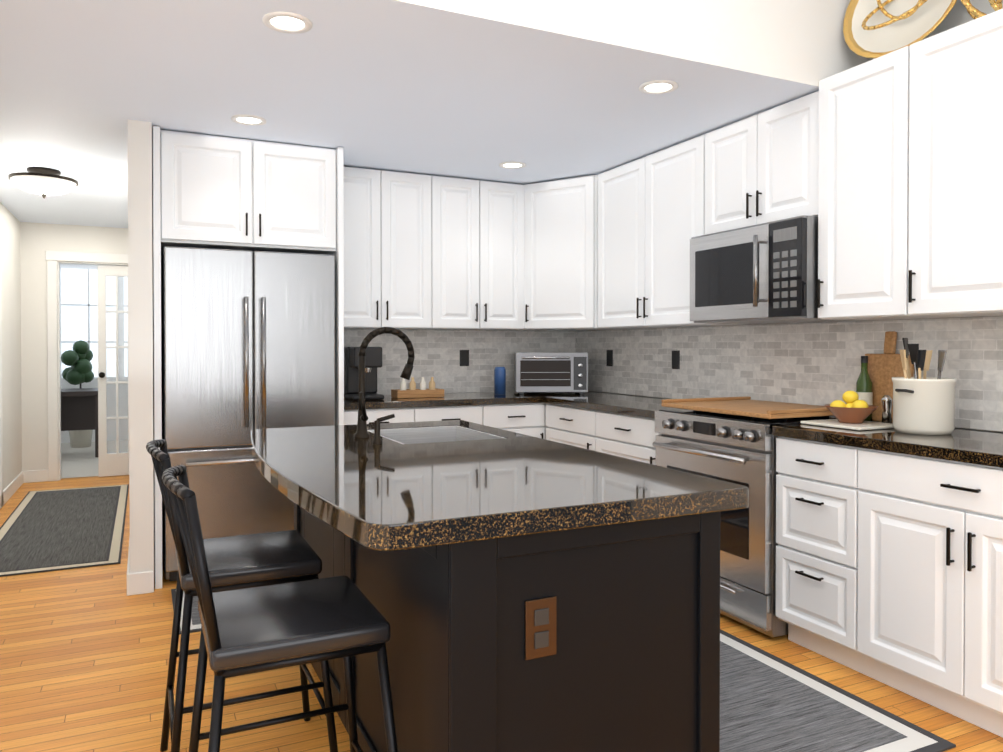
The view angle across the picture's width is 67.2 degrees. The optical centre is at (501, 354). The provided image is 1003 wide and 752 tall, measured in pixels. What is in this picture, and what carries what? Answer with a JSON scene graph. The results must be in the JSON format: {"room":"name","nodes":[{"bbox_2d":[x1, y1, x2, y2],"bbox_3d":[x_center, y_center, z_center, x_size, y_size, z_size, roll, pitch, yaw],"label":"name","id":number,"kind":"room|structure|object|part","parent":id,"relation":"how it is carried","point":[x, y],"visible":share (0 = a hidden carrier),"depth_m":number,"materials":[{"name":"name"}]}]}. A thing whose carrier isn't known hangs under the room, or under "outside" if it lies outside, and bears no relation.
{"room":"kitchen","nodes":[
{"label":"kitchen","id":0,"kind":"room"},
{"bbox_2d":[0,202,21,489],"bbox_3d":[-2.408,-0.453,2.543,0.130,3.360,9.800,0,1,-25],"label":"wall","id":1,"kind":"structure","parent":0,"point":[11,341],"depth_m":6.40,"materials":[{"name":"paint"}]},
{"bbox_2d":[0,237,2,506],"bbox_3d":[-3.708,0.146,5.469,0.017,2.100,0.990,0,1,-25],"label":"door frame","id":2,"kind":"structure","parent":1,"relation":"attached to","point":[1,449],"depth_m":5.86,"materials":[{"name":"white wood"}]},
{"bbox_2d":[0,471,24,508],"bbox_3d":[-2.449,1.170,2.818,0.015,0.110,9.100,0,1,-25],"label":"baseboard","id":3,"kind":"structure","parent":1,"relation":"attached to","point":[19,480],"depth_m":6.34,"materials":[{"name":"white wood"}]},
{"bbox_2d":[20,222,127,470],"bbox_3d":[-3.995,-0.043,7.163,0.950,2.442,0.100,0,1,-25],"label":"wall","id":4,"kind":"structure","parent":0,"point":[37,240],"depth_m":6.97,"materials":[{"name":"paint"}]},
{"bbox_2d":[45,250,127,480],"bbox_3d":[-3.899,0.107,7.196,0.750,2.140,0.124,0,1,-25],"label":"door frame","id":5,"kind":"structure","parent":4,"relation":"attached to","point":[55,259],"depth_m":7.02,"materials":[{"name":"white wood"}]},
{"bbox_2d":[97,265,128,476],"bbox_3d":[-3.703,0.159,7.268,0.325,2.025,0.103,0,1,-25],"label":"french door","id":6,"kind":"structure","parent":4,"relation":"in","point":[114,464],"depth_m":7.26,"materials":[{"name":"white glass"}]},
{"bbox_2d":[60,264,127,442],"bbox_3d":[-4.458,-0.139,8.713,5.000,2.600,3.100,0,1,-25],"label":"wall","id":7,"kind":"structure","parent":0,"point":[65,436],"depth_m":9.99,"materials":[{"name":"paint"}]},
{"bbox_2d":[61,269,127,377],"bbox_3d":[-5.054,-0.403,9.993,4.220,1.400,0.050,0,1,-25],"label":"sunroom window","id":8,"kind":"structure","parent":7,"relation":"in","point":[79,302],"depth_m":9.82,"materials":[{"name":"white"}]},
{"bbox_2d":[127,119,153,572],"bbox_3d":[-2.681,-0.027,5.627,0.110,2.442,4.000,0,1,-25],"label":"wall","id":9,"kind":"structure","parent":0,"point":[140,307],"depth_m":3.82,"materials":[{"name":"paint"}]},
{"bbox_2d":[127,537,132,595],"bbox_3d":[-2.714,1.140,5.561,0.015,0.110,3.915,0,1,-25],"label":"baseboard","id":10,"kind":"structure","parent":9,"relation":"attached to","point":[129,575],"depth_m":3.80,"materials":[{"name":"white wood"}]},
{"bbox_2d":[161,256,533,551],"bbox_3d":[-0.743,-0.023,5.284,3.100,2.442,0.120,0,1,-25],"label":"wall","id":11,"kind":"structure","parent":0,"point":[407,329],"depth_m":4.60,"materials":[{"name":"paint"}]},
{"bbox_2d":[156,126,339,257],"bbox_3d":[-1.511,-0.886,4.444,0.921,0.584,0.716,0,1,-25],"label":"upper cabinet","id":12,"kind":"object","parent":11,"relation":"attached to","point":[214,192],"depth_m":4.11,"materials":[{"name":"white wood"}]},
{"bbox_2d":[335,162,435,329],"bbox_3d":[-0.840,-0.678,4.979,0.690,1.011,0.326,0,1,-25],"label":"upper cabinet","id":13,"kind":"object","parent":11,"relation":"attached to","point":[385,265],"depth_m":4.85,"materials":[{"name":"white wood"}]},
{"bbox_2d":[436,176,483,329],"bbox_3d":[-0.373,-0.680,5.201,0.345,1.011,0.326,0,1,-25],"label":"upper cabinet","id":14,"kind":"object","parent":11,"relation":"attached to","point":[470,272],"depth_m":5.07,"materials":[{"name":"white wood"}]},
{"bbox_2d":[480,181,523,333],"bbox_3d":[-0.061,-0.682,5.348,0.345,1.011,0.326,0,1,-25],"label":"upper cabinet","id":15,"kind":"object","parent":11,"relation":"attached to","point":[503,202],"depth_m":5.21,"materials":[{"name":"white wood"}]},
{"bbox_2d":[0,0,818,227],"bbox_3d":[-1.373,-1.223,5.222,4.040,0.060,5.829,0,1,-25],"label":"ceiling","id":16,"kind":"structure","parent":0,"point":[393,86],"depth_m":3.37,"materials":[{"name":"paint"}]},
{"bbox_2d":[8,167,77,198],"bbox_3d":[-2.957,-1.097,4.877,0.390,0.184,0.390,0,1,-25],"label":"light","id":17,"kind":"object","parent":16,"relation":"attached to","point":[43,181],"visible":1,"depth_m":4.78,"materials":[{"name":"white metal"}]},
{"bbox_2d":[231,114,265,125],"bbox_3d":[-1.267,-1.173,3.784,0.168,0.007,0.168,0,1,38],"label":"recessed light","id":18,"kind":"object","parent":16,"relation":"in","point":[244,119],"depth_m":3.78,"materials":[{"name":"white"}]},
{"bbox_2d":[262,11,311,33],"bbox_3d":[-0.750,-1.161,2.646,0.168,0.007,0.168,0,1,38],"label":"recessed light","id":19,"kind":"object","parent":16,"relation":"in","point":[286,22],"depth_m":2.64,"materials":[{"name":"white"}]},
{"bbox_2d":[499,161,525,168],"bbox_3d":[0.069,-1.184,4.726,0.168,0.007,0.168,0,1,38],"label":"recessed light","id":20,"kind":"object","parent":16,"relation":"in","point":[509,165],"depth_m":4.72,"materials":[{"name":"white"}]},
{"bbox_2d":[639,80,677,93],"bbox_3d":[0.687,-1.168,3.303,0.168,0.007,0.168,0,1,38],"label":"recessed light","id":21,"kind":"object","parent":16,"relation":"in","point":[656,86],"depth_m":3.30,"materials":[{"name":"white"}]},
{"bbox_2d":[0,440,1002,751],"bbox_3d":[-1.887,1.236,4.523,5.850,0.060,12.900,0,1,-25],"label":"floor","id":22,"kind":"structure","parent":0,"point":[84,659],"depth_m":2.86,"materials":[{"name":"brown wood"}]},
{"bbox_2d":[0,484,128,576],"bbox_3d":[-3.129,1.191,5.417,0.770,0.009,2.720,0,1,-25],"label":"rug","id":23,"kind":"object","parent":22,"relation":"on","point":[55,530],"visible":1,"depth_m":5.10,"materials":[{"name":"grey fabric"}]},
{"bbox_2d":[61,340,93,447],"bbox_3d":[-5.273,0.488,9.393,0.361,1.330,0.392,0,1,-25],"label":"plant","id":24,"kind":"object","parent":22,"relation":"on","point":[78,358],"visible":0.83,"depth_m":9.34,"materials":[{"name":"green plant"}]},
{"bbox_2d":[61,388,97,456],"bbox_3d":[-5.108,0.787,8.636,0.950,0.750,0.700,0,1,-25],"label":"desk","id":25,"kind":"object","parent":22,"relation":"on","point":[79,408],"visible":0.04,"depth_m":8.98,"materials":[{"name":"brown wood"}]},
{"bbox_2d":[171,589,200,634],"bbox_3d":[-1.165,1.209,3.758,0.860,0.009,0.660,0,1,-25],"label":"area rug","id":26,"kind":"object","parent":22,"relation":"on","point":[195,626],"visible":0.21,"depth_m":3.50,"materials":[{"name":"grey fabric"}]},
{"bbox_2d":[146,439,337,751],"bbox_3d":[-0.771,0.740,2.224,0.497,0.985,0.472,0,1,-25],"label":"stool","id":27,"kind":"object","parent":22,"relation":"on","point":[255,560],"visible":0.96,"depth_m":2.11,"materials":[{"name":"black leather"}]},
{"bbox_3d":[-0.755,0.599,2.231,0.370,0.047,0.390,0,1,-25],"label":"seat","id":28,"kind":"part","parent":27,"relation":"part of","materials":[{"name":"black leather"}]},
{"bbox_2d":[161,246,334,580],"bbox_3d":[-1.491,0.314,4.413,0.890,1.763,0.795,0,1,-25],"label":"fridge","id":29,"kind":"object","parent":22,"relation":"on","point":[247,341],"visible":0.6,"depth_m":4.07,"materials":[{"name":"silver metal"}]},
{"bbox_3d":[-1.334,0.137,4.080,0.690,0.892,0.062,0,1,-25],"label":"handle","id":30,"kind":"part","parent":29,"relation":"part of","materials":[{"name":"silver metal"}]},
{"bbox_2d":[162,465,397,751],"bbox_3d":[-0.505,0.745,1.731,0.497,0.985,0.472,0,1,-25],"label":"stool","id":31,"kind":"object","parent":22,"relation":"on","point":[245,631],"visible":1,"depth_m":1.63,"materials":[{"name":"black leather"}]},
{"bbox_3d":[-0.488,0.605,1.737,0.370,0.047,0.390,0,1,-25],"label":"seat","id":32,"kind":"part","parent":31,"relation":"part of","materials":[{"name":"black leather"}]},
{"bbox_2d":[335,406,415,424],"bbox_3d":[-0.878,0.763,4.817,0.470,0.880,0.616,0,1,-25],"label":"base cabinet","id":33,"kind":"object","parent":22,"relation":"on","point":[342,417],"depth_m":4.52,"materials":[{"name":"white wood"}]},
{"bbox_2d":[416,406,487,425],"bbox_3d":[-0.457,0.760,5.016,0.461,0.880,0.616,0,1,-25],"label":"base cabinet","id":34,"kind":"object","parent":22,"relation":"on","point":[474,414],"depth_m":4.74,"materials":[{"name":"white wood"}]},
{"bbox_2d":[294,515,719,751],"bbox_3d":[-0.154,0.794,2.439,0.707,0.870,1.742,0,1,-25],"label":"kitchen island","id":35,"kind":"object","parent":22,"relation":"on","point":[523,592],"depth_m":1.67,"materials":[{"name":"black paint"}]},
{"bbox_2d":[250,420,748,558],"bbox_3d":[-0.241,0.334,2.405,0.990,0.050,1.820,0,1,-25],"label":"island countertop","id":36,"kind":"structure","parent":35,"relation":"on","point":[360,489],"depth_m":1.85,"materials":[{"name":"black stone"}]},
{"bbox_2d":[354,327,414,443],"bbox_3d":[-0.393,0.102,2.713,0.232,0.406,0.248,0,1,-25],"label":"faucet","id":37,"kind":"object","parent":36,"relation":"on","point":[361,436],"depth_m":2.75,"materials":[{"name":"brown metal"}]},
{"bbox_2d":[488,402,547,439],"bbox_3d":[-0.044,0.758,5.211,0.452,0.880,0.616,0,1,-25],"label":"base cabinet","id":38,"kind":"object","parent":22,"relation":"on","point":[529,418],"depth_m":4.95,"materials":[{"name":"white wood"}]},
{"bbox_2d":[335,390,614,409],"bbox_3d":[-0.189,0.299,5.129,1.987,0.040,0.631,0,1,-25],"label":"countertop","id":39,"kind":"structure","parent":38,"relation":"on","point":[474,397],"depth_m":4.83,"materials":[{"name":"black stone"}]},
{"bbox_2d":[344,347,383,399],"bbox_3d":[-0.883,0.117,4.809,0.200,0.330,0.300,0,1,-25],"label":"coffee maker","id":40,"kind":"object","parent":39,"relation":"on","point":[373,359],"visible":0.73,"depth_m":4.78,"materials":[{"name":"black plastic"}]},
{"bbox_2d":[391,377,443,397],"bbox_3d":[-0.549,0.215,4.946,0.320,0.130,0.140,0,1,-25],"label":"tray","id":41,"kind":"object","parent":39,"relation":"on","point":[412,391],"visible":0.98,"depth_m":4.91,"materials":[{"name":"brown wood"}]},
{"bbox_2d":[494,367,505,394],"bbox_3d":[-0.010,0.182,5.234,0.080,0.190,0.080,0,1,-25],"label":"canister","id":42,"kind":"object","parent":39,"relation":"on","point":[499,380],"visible":0.98,"depth_m":5.20,"materials":[{"name":"blue"}]},
{"bbox_2d":[514,352,587,393],"bbox_3d":[0.347,0.131,5.370,0.500,0.290,0.363,0,1,-1],"label":"toaster oven","id":43,"kind":"object","parent":39,"relation":"on","point":[550,371],"visible":1,"depth_m":5.23,"materials":[{"name":"silver metal"}]},
{"bbox_2d":[546,404,590,449],"bbox_3d":[0.699,0.763,4.860,0.616,0.880,0.615,0,1,-25],"label":"base cabinet","id":44,"kind":"object","parent":22,"relation":"on","point":[569,426],"depth_m":4.72,"materials":[{"name":"wood"}]},
{"bbox_2d":[591,412,661,464],"bbox_3d":[0.963,0.769,4.302,0.616,0.880,0.620,0,1,-25],"label":"base cabinet","id":45,"kind":"object","parent":22,"relation":"on","point":[629,437],"depth_m":4.18,"materials":[{"name":"wood"}]},
{"bbox_2d":[543,392,678,419],"bbox_3d":[0.825,0.306,4.571,0.631,0.040,1.235,0,1,-25],"label":"countertop","id":46,"kind":"structure","parent":45,"relation":"on","point":[626,405],"depth_m":4.51,"materials":[{"name":"black stone"}]},
{"bbox_2d":[653,396,836,637],"bbox_3d":[1.205,0.715,3.639,0.703,0.962,0.763,0,1,-25],"label":"range","id":47,"kind":"object","parent":22,"relation":"on","point":[730,439],"visible":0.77,"depth_m":3.33,"materials":[{"name":"silver metal"}]},
{"bbox_2d":[776,436,850,667],"bbox_3d":[1.516,0.781,3.134,0.616,0.880,0.405,0,1,-25],"label":"base cabinet","id":48,"kind":"object","parent":22,"relation":"on","point":[813,481],"depth_m":3.00,"materials":[{"name":"wood"}]},
{"bbox_2d":[720,629,955,751],"bbox_3d":[0.639,1.217,2.997,0.870,0.009,1.820,0,1,-25],"label":"kitchen rug","id":49,"kind":"object","parent":22,"relation":"on","point":[769,702],"visible":0.27,"depth_m":2.54,"materials":[{"name":"grey fabric"}]},
{"bbox_2d":[851,448,1002,737],"bbox_3d":[1.778,0.787,2.580,0.616,0.880,0.820,0,1,-25],"label":"base cabinet","id":50,"kind":"object","parent":22,"relation":"on","point":[927,535],"depth_m":2.56,"materials":[{"name":"wood"}]},
{"bbox_2d":[772,421,1002,467],"bbox_3d":[1.685,0.325,2.755,0.631,0.040,1.225,0,1,-25],"label":"countertop","id":51,"kind":"structure","parent":50,"relation":"on","point":[981,447],"depth_m":2.73,"materials":[{"name":"black stone"}]},
{"bbox_2d":[800,419,893,430],"bbox_3d":[1.466,0.293,3.168,0.260,0.012,0.300,0,1,-25],"label":"serving tray","id":52,"kind":"object","parent":51,"relation":"on","point":[864,425],"visible":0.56,"depth_m":3.10,"materials":[{"name":"beige ceramic"}]},
{"bbox_2d":[824,391,877,422],"bbox_3d":[1.466,0.219,3.167,0.210,0.133,0.210,0,1,-25],"label":"lemon bowl","id":53,"kind":"object","parent":52,"relation":"on","point":[854,409],"visible":1,"depth_m":3.12,"materials":[{"name":"brown"}]},
{"bbox_2d":[856,356,872,420],"bbox_3d":[1.611,0.152,3.352,0.067,0.290,0.065,0,1,-25],"label":"wine bottle","id":54,"kind":"object","parent":51,"relation":"on","point":[864,387],"visible":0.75,"depth_m":3.33,"materials":[{"name":"green glass"}]},
{"bbox_2d":[881,395,892,423],"bbox_3d":[1.654,0.235,3.168,0.048,0.128,0.128,0,1,-25],"label":"salt","id":55,"kind":"object","parent":51,"relation":"on","point":[887,401],"visible":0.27,"depth_m":3.19,"materials":[{"name":"silver metal"}]},
{"bbox_2d":[865,331,913,421],"bbox_3d":[1.697,0.098,3.320,0.067,0.398,0.240,0,1,-25],"label":"cutting board","id":56,"kind":"object","parent":51,"relation":"on","point":[884,368],"visible":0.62,"depth_m":3.32,"materials":[{"name":"brown wood"}]},
{"bbox_2d":[892,338,955,434],"bbox_3d":[1.626,0.119,2.921,0.241,0.366,0.220,0,1,-25],"label":"utensil crock","id":57,"kind":"object","parent":51,"relation":"on","point":[924,405],"visible":1,"depth_m":2.85,"materials":[{"name":"beige ceramic"}]},
{"bbox_2d":[524,180,555,329],"bbox_3d":[0.387,-0.679,5.125,0.290,1.003,0.472,0,1,-25],"label":"upper cabinet","id":58,"kind":"object","parent":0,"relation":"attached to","point":[539,198],"depth_m":5.20,"materials":[{"name":"white wood"}]},
{"bbox_2d":[395,0,873,86],"bbox_3d":[-0.151,-1.620,2.637,4.040,0.908,0.120,0,1,-25],"label":"wall","id":59,"kind":"structure","parent":0,"point":[801,41],"depth_m":3.05,"materials":[{"name":"paint"}]},
{"bbox_2d":[587,0,1002,431],"bbox_3d":[2.016,-0.457,2.934,0.120,3.360,6.720,0,1,-25],"label":"wall","id":60,"kind":"structure","parent":0,"point":[958,14],"depth_m":3.10,"materials":[{"name":"paint"}]},
{"bbox_2d":[512,175,620,333],"bbox_3d":[0.470,-0.682,5.339,0.607,1.011,0.796,0,1,-25],"label":"upper cabinet","id":61,"kind":"object","parent":60,"relation":"attached to","point":[576,198],"depth_m":5.04,"materials":[{"name":"white wood"}]},
{"bbox_2d":[595,135,754,331],"bbox_3d":[0.998,-0.673,4.552,0.326,1.012,1.040,0,1,-25],"label":"upper cabinet","id":62,"kind":"object","parent":60,"relation":"attached to","point":[650,207],"depth_m":4.44,"materials":[{"name":"wood"}]},
{"bbox_2d":[703,94,810,234],"bbox_3d":[1.385,-0.893,3.731,0.326,0.555,0.760,0,1,-25],"label":"upper cabinet","id":63,"kind":"object","parent":60,"relation":"attached to","point":[757,168],"depth_m":3.64,"materials":[{"name":"wood"}]},
{"bbox_2d":[690,215,841,323],"bbox_3d":[1.307,-0.387,3.700,0.466,0.449,0.754,0,1,-25],"label":"microwave","id":64,"kind":"object","parent":63,"relation":"attached to","point":[767,272],"visible":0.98,"depth_m":3.51,"materials":[{"name":"silver metal"}]},
{"bbox_2d":[811,48,930,323],"bbox_3d":[1.633,-0.676,3.186,0.346,1.047,0.432,0,1,-25],"label":"upper cabinet","id":65,"kind":"object","parent":60,"relation":"attached to","point":[887,168],"depth_m":3.12,"materials":[{"name":"wood"}]},
{"bbox_2d":[899,8,1002,319],"bbox_3d":[1.824,-0.672,2.783,0.346,1.047,0.460,0,1,-25],"label":"upper cabinet","id":66,"kind":"object","parent":60,"relation":"attached to","point":[951,246],"depth_m":2.75,"materials":[{"name":"wood"}]},
{"bbox_2d":[843,0,956,57],"bbox_3d":[1.636,-1.458,3.125,0.258,0.512,0.492,0,1,-25],"label":"ornament","id":67,"kind":"object","parent":66,"relation":"on","point":[875,28],"visible":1,"depth_m":3.20,"materials":[{"name":"white ceramic"}]},
{"bbox_2d":[961,0,1001,18],"bbox_3d":[1.850,-1.383,2.735,0.359,0.360,0.360,0,1,-25],"label":"ring ornament","id":68,"kind":"object","parent":66,"relation":"on","point":[975,13],"visible":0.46,"depth_m":2.77,"materials":[{"name":"gold metal"}]}
]}

